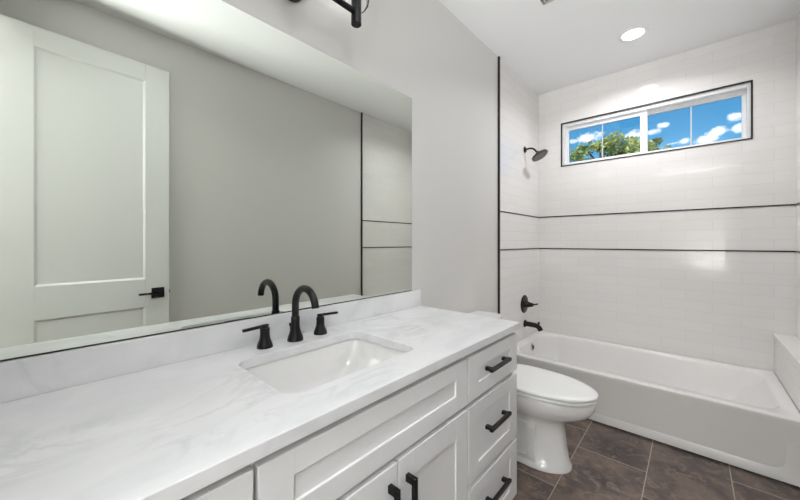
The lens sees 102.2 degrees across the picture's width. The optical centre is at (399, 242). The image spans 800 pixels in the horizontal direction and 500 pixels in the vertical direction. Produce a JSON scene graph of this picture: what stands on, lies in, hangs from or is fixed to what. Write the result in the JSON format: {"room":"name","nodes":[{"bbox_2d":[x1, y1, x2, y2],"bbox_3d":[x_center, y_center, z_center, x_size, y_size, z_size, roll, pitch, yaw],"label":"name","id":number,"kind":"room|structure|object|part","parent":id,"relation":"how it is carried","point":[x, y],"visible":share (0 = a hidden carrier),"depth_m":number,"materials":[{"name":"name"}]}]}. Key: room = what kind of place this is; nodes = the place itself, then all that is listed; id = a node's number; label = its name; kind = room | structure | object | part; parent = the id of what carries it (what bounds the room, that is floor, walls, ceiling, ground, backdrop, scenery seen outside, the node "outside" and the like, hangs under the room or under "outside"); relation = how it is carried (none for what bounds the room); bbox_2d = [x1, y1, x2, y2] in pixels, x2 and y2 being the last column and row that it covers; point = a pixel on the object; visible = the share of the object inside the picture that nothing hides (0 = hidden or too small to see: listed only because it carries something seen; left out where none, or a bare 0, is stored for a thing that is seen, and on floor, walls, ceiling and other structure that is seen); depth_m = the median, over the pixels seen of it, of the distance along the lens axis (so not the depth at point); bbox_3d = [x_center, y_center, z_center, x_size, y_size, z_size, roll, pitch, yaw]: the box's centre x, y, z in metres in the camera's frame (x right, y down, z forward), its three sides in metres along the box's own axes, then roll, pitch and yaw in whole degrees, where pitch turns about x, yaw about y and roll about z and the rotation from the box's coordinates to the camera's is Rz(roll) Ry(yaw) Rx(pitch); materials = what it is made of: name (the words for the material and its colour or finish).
{"room":"bathroom","nodes":[
{"label":"bathroom","id":0,"kind":"room"},
{"bbox_2d":[222,0,497,312],"bbox_3d":[-0.186,-0.134,1.625,0.120,2.740,2.810,0,0,42],"label":"wall","id":1,"kind":"structure","parent":0,"point":[418,49],"depth_m":2.01,"materials":[{"name":"white paint"}]},
{"bbox_2d":[0,0,411,361],"bbox_3d":[-0.463,-0.267,1.223,0.007,1.076,1.573,0,0,42],"label":"wall mirror","id":2,"kind":"object","parent":1,"relation":"attached to","point":[167,166],"visible":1,"depth_m":0.99,"materials":[{"name":"clear glass"}]},
{"bbox_2d":[0,289,420,402],"bbox_3d":[-0.436,0.316,1.241,0.020,0.090,1.636,0,0,42],"label":"backsplash","id":3,"kind":"structure","parent":1,"relation":"attached to","point":[20,378],"depth_m":0.93,"materials":[{"name":"white stone"}]},
{"bbox_2d":[289,0,368,27],"bbox_3d":[-0.376,-1.037,1.202,0.164,0.228,0.618,0,0,42],"label":"vanity light","id":4,"kind":"object","parent":1,"relation":"attached to","point":[354,8],"visible":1,"depth_m":1.35,"materials":[{"name":"black metal"}]},
{"bbox_2d":[345,0,368,27],"bbox_3d":[-0.186,-1.037,1.372,0.110,0.228,0.110,0,0,42],"label":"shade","id":5,"kind":"object","parent":4,"relation":"attached to","point":[355,7],"depth_m":1.35,"materials":[{"name":"glass"}]},
{"bbox_2d":[498,56,499,313],"bbox_3d":[0.802,-0.134,2.616,0.016,2.740,0.014,0,0,42],"label":"trim","id":6,"kind":"structure","parent":1,"relation":"attached to","point":[498,56],"depth_m":2.61,"materials":[{"name":"black metal"}]},
{"bbox_2d":[500,59,538,341],"bbox_3d":[1.064,-0.134,3.005,0.124,2.740,0.915,0,0,42],"label":"tiled wall","id":7,"kind":"structure","parent":0,"point":[519,103],"depth_m":2.92,"materials":[{"name":"tile"}]},
{"bbox_2d":[500,211,538,217],"bbox_3d":[1.112,-0.254,2.962,0.004,0.010,0.915,0,0,42],"label":"trim","id":8,"kind":"structure","parent":7,"relation":"attached to","point":[500,211],"depth_m":2.90,"materials":[{"name":"black"}]},
{"bbox_2d":[500,248,538,250],"bbox_3d":[1.112,0.063,2.962,0.004,0.010,0.915,0,0,42],"label":"trim","id":9,"kind":"structure","parent":7,"relation":"attached to","point":[522,248],"depth_m":2.94,"materials":[{"name":"black metal"}]},
{"bbox_2d":[521,295,537,312],"bbox_3d":[1.206,0.576,2.977,0.122,0.170,0.170,0,0,42],"label":"shower valve","id":10,"kind":"object","parent":7,"relation":"attached to","point":[525,304],"visible":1,"depth_m":2.98,"materials":[{"name":"metal"}]},
{"bbox_2d":[523,320,542,331],"bbox_3d":[1.232,0.771,2.975,0.164,0.087,0.068,0,0,42],"label":"tub spout","id":11,"kind":"object","parent":7,"relation":"attached to","point":[538,327],"visible":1,"depth_m":2.96,"materials":[{"name":"metal"}]},
{"bbox_2d":[524,147,547,161],"bbox_3d":[1.246,-0.821,2.961,0.202,0.152,0.150,0,0,42],"label":"shower","id":12,"kind":"object","parent":7,"relation":"attached to","point":[539,155],"visible":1,"depth_m":2.93,"materials":[{"name":"metal"}]},
{"bbox_2d":[439,0,799,94],"bbox_3d":[0.362,-1.579,0.293,2.720,0.150,6.120,0,0,42],"label":"ceiling","id":13,"kind":"structure","parent":0,"point":[554,45],"depth_m":2.26,"materials":[{"name":"white paint"}]},
{"bbox_2d":[540,0,552,4],"bbox_3d":[0.910,-1.495,1.817,0.300,0.016,0.300,0,0,42],"label":"ceiling vent","id":14,"kind":"object","parent":13,"relation":"in","point":[543,2],"visible":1,"depth_m":2.00,"materials":[{"name":"silver metal"}]},
{"bbox_2d":[618,26,648,41],"bbox_3d":[1.683,-1.501,2.332,0.182,0.006,0.182,0,0,42],"label":"recessed light","id":15,"kind":"object","parent":13,"relation":"in","point":[634,33],"visible":1,"depth_m":2.32,"materials":[{"name":"white plastic"}]},
{"bbox_2d":[513,419,799,499],"bbox_3d":[0.362,1.286,0.293,2.720,0.100,6.120,0,0,42],"label":"floor","id":16,"kind":"structure","parent":0,"point":[609,462],"depth_m":1.70,"materials":[{"name":"tile"}]},
{"bbox_2d":[180,332,516,499],"bbox_3d":[-0.214,0.813,1.040,0.615,0.846,1.605,0,0,42],"label":"vanity cabinet","id":17,"kind":"object","parent":16,"relation":"on","point":[449,433],"visible":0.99,"depth_m":0.94,"materials":[{"name":"white paint"}]},
{"bbox_3d":[-0.411,0.488,0.429,0.019,0.162,0.421,0,0,42],"label":"drawer","id":18,"kind":"part","parent":17,"relation":"part of","materials":[{"name":"white paint"}]},
{"bbox_2d":[0,289,519,499],"bbox_3d":[-0.225,0.330,1.050,0.590,0.119,1.636,0,0,42],"label":"countertop","id":19,"kind":"structure","parent":17,"relation":"on","point":[167,416],"depth_m":0.74,"materials":[{"name":"white stone"}]},
{"bbox_2d":[242,285,337,349],"bbox_3d":[-0.346,0.257,1.154,0.176,0.208,0.378,0,0,42],"label":"faucet","id":20,"kind":"object","parent":19,"relation":"on","point":[295,334],"visible":1,"depth_m":1.17,"materials":[{"name":"black metal"}]},
{"bbox_3d":[-0.483,0.288,1.084,0.020,0.011,0.089,0,0,33],"label":"lever","id":21,"kind":"part","parent":20,"relation":"part of","materials":[{"name":"black metal"}]},
{"bbox_3d":[-0.465,0.327,1.111,0.052,0.067,0.052,0,0,42],"label":"handle","id":22,"kind":"part","parent":20,"relation":"part of","materials":[{"name":"black metal"}]},
{"bbox_3d":[-0.386,0.316,1.192,0.057,0.088,0.057,0,0,42],"label":"spout","id":23,"kind":"part","parent":20,"relation":"part of","materials":[{"name":"black metal"}]},
{"bbox_3d":[-0.338,0.213,1.148,0.156,0.122,0.026,0,0,42],"label":"spout","id":24,"kind":"part","parent":20,"relation":"part of","materials":[{"name":"black metal"}]},
{"bbox_3d":[-0.315,0.327,1.277,0.052,0.067,0.052,0,0,42],"label":"handle","id":25,"kind":"part","parent":20,"relation":"part of","materials":[{"name":"black metal"}]},
{"bbox_3d":[-0.289,0.288,1.297,0.089,0.011,0.020,0,0,-39],"label":"lever","id":26,"kind":"part","parent":20,"relation":"part of","materials":[{"name":"black metal"}]},
{"bbox_2d":[245,339,405,393],"bbox_3d":[-0.219,0.463,1.037,0.390,0.146,0.535,0,0,42],"label":"undermount sink","id":27,"kind":"object","parent":19,"relation":"in","point":[301,372],"visible":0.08,"depth_m":1.17,"materials":[{"name":"white ceramic"}]},
{"bbox_3d":[-0.139,0.857,0.730,0.019,0.542,0.374,0,0,42],"label":"door","id":28,"kind":"part","parent":17,"relation":"part of","materials":[{"name":"white paint"}]},
{"bbox_3d":[-0.015,0.716,0.828,0.034,0.175,0.013,0,0,42],"label":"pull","id":29,"kind":"part","parent":17,"relation":"part of","materials":[{"name":"black metal"}]},
{"bbox_3d":[0.032,0.724,0.880,0.034,0.175,0.013,0,0,42],"label":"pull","id":30,"kind":"part","parent":17,"relation":"part of","materials":[{"name":"black metal"}]},
{"bbox_3d":[0.109,0.857,1.004,0.019,0.542,0.358,0,0,42],"label":"door","id":31,"kind":"part","parent":17,"relation":"part of","materials":[{"name":"white paint"}]},
{"bbox_3d":[0.377,0.725,1.300,0.019,0.276,0.421,0,0,42],"label":"drawer","id":32,"kind":"part","parent":17,"relation":"part of","materials":[{"name":"white paint"}]},
{"bbox_3d":[0.377,0.488,1.300,0.019,0.162,0.421,0,0,42],"label":"drawer","id":33,"kind":"part","parent":17,"relation":"part of","materials":[{"name":"white paint"}]},
{"bbox_3d":[0.377,1.005,1.300,0.019,0.247,0.421,0,0,42],"label":"drawer","id":34,"kind":"part","parent":17,"relation":"part of","materials":[{"name":"white paint"}]},
{"bbox_3d":[0.394,0.990,1.288,0.034,0.013,0.175,0,0,42],"label":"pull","id":35,"kind":"part","parent":17,"relation":"part of","materials":[{"name":"black metal"}]},
{"bbox_3d":[0.394,0.710,1.288,0.034,0.013,0.175,0,0,42],"label":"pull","id":36,"kind":"part","parent":17,"relation":"part of","materials":[{"name":"black metal"}]},
{"bbox_3d":[0.394,0.485,1.288,0.034,0.013,0.175,0,0,42],"label":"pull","id":37,"kind":"part","parent":17,"relation":"part of","materials":[{"name":"black metal"}]},
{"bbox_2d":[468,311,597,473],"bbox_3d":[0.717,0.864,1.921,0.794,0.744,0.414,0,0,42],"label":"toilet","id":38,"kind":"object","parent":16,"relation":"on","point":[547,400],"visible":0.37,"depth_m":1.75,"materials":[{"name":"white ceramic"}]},
{"bbox_3d":[0.495,0.508,2.121,0.198,0.032,0.412,0,0,42],"label":"tank lid","id":39,"kind":"part","parent":38,"relation":"part of","materials":[{"name":"white ceramic"}]},
{"bbox_3d":[0.613,1.106,1.897,0.360,0.220,0.020,0,0,42],"label":"trapway panel","id":40,"kind":"part","parent":38,"relation":"part of","materials":[{"name":"white ceramic"}]},
{"bbox_3d":[0.778,1.035,1.888,0.637,0.401,0.368,0,0,42],"label":"bowl","id":41,"kind":"part","parent":38,"relation":"part of","materials":[{"name":"white ceramic"}]},
{"bbox_3d":[0.820,0.800,1.849,0.544,0.023,0.382,0,0,42],"label":"lid","id":42,"kind":"part","parent":38,"relation":"part of","materials":[{"name":"white plastic"}]},
{"bbox_3d":[0.821,0.824,1.849,0.538,0.016,0.380,0,0,42],"label":"seat","id":43,"kind":"part","parent":38,"relation":"part of","materials":[{"name":"white plastic"}]},
{"bbox_2d":[517,331,799,486],"bbox_3d":[1.717,1.065,2.450,1.583,0.340,0.851,0,0,42],"label":"bathtub","id":44,"kind":"object","parent":16,"relation":"on","point":[743,417],"visible":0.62,"depth_m":2.06,"materials":[{"name":"white ceramic"}]},
{"bbox_2d":[539,19,795,371],"bbox_3d":[2.082,-0.134,2.783,1.931,2.740,0.120,0,0,42],"label":"wall","id":45,"kind":"structure","parent":0,"point":[728,307],"depth_m":2.55,"materials":[{"name":"tile"}]},
{"bbox_2d":[562,82,750,165],"bbox_3d":[2.089,-0.949,2.778,1.256,0.406,0.098,0,0,42],"label":"window","id":46,"kind":"structure","parent":45,"relation":"in","point":[744,90],"depth_m":2.69,"materials":[{"name":"white plastic"}]},
{"bbox_3d":[1.870,-0.942,2.963,0.640,0.360,0.026,0,0,42],"label":"sash","id":47,"kind":"part","parent":46,"relation":"part of","materials":[{"name":"clear glass"}]},
{"bbox_3d":[2.321,-0.942,2.595,0.630,0.360,0.026,0,0,42],"label":"sash","id":48,"kind":"part","parent":46,"relation":"part of","materials":[{"name":"clear glass"}]},
{"bbox_2d":[561,80,752,166],"bbox_3d":[2.050,-0.949,2.735,1.273,0.423,0.016,0,0,42],"label":"trim","id":49,"kind":"structure","parent":45,"relation":"attached to","point":[751,81],"depth_m":2.57,"materials":[{"name":"black metal"}]},
{"bbox_2d":[539,204,794,217],"bbox_3d":[2.040,-0.254,2.736,1.674,0.010,0.004,0,0,42],"label":"trim","id":50,"kind":"structure","parent":45,"relation":"attached to","point":[782,204],"depth_m":2.56,"materials":[{"name":"black metal"}]},
{"bbox_2d":[539,248,794,251],"bbox_3d":[2.040,0.063,2.736,1.674,0.010,0.004,0,0,42],"label":"trim","id":51,"kind":"structure","parent":45,"relation":"attached to","point":[539,248],"depth_m":2.59,"materials":[{"name":"black metal"}]},
{"bbox_2d":[774,338,799,412],"bbox_3d":[2.340,0.943,1.887,0.097,0.586,0.851,0,0,42],"label":"wall","id":52,"kind":"structure","parent":0,"point":[787,371],"depth_m":1.92,"materials":[{"name":"tile"}]},
{"bbox_2d":[773,333,799,366],"bbox_3d":[2.337,0.640,1.887,0.102,0.020,0.855,0,0,42],"label":"ledge slab","id":53,"kind":"object","parent":52,"relation":"on","point":[791,344],"visible":1,"depth_m":1.99,"materials":[{"name":"white stone"}]},
{"bbox_2d":[796,11,799,338],"bbox_3d":[2.405,-0.134,1.792,0.124,2.740,0.915,0,0,42],"label":"tiled wall","id":54,"kind":"structure","parent":0,"point":[798,16],"depth_m":2.12,"materials":[{"name":"tile"}]},
{"label":"outside","id":55,"kind":"structure","parent":0,"visible":0},
{"bbox_3d":[20.453,1.586,24.358,60.000,0.100,56.430,0,0,42],"label":"ground","id":56,"kind":"structure","parent":55,"visible":0},
{"bbox_2d":[570,130,669,162],"bbox_3d":[4.872,-0.522,7.747,2.491,4.130,2.120,0,0,42],"label":"tree","id":57,"kind":"object","parent":56,"relation":"on","point":[610,144],"visible":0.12,"depth_m":7.35,"materials":[{"name":"green plant"}]},
{"bbox_2d":[652,137,671,149],"bbox_3d":[6.442,-0.569,8.201,0.972,4.222,0.782,0,0,42],"label":"tree","id":58,"kind":"object","parent":56,"relation":"on","point":[659,140],"visible":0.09,"depth_m":8.06,"materials":[{"name":"green plant"}]}
]}

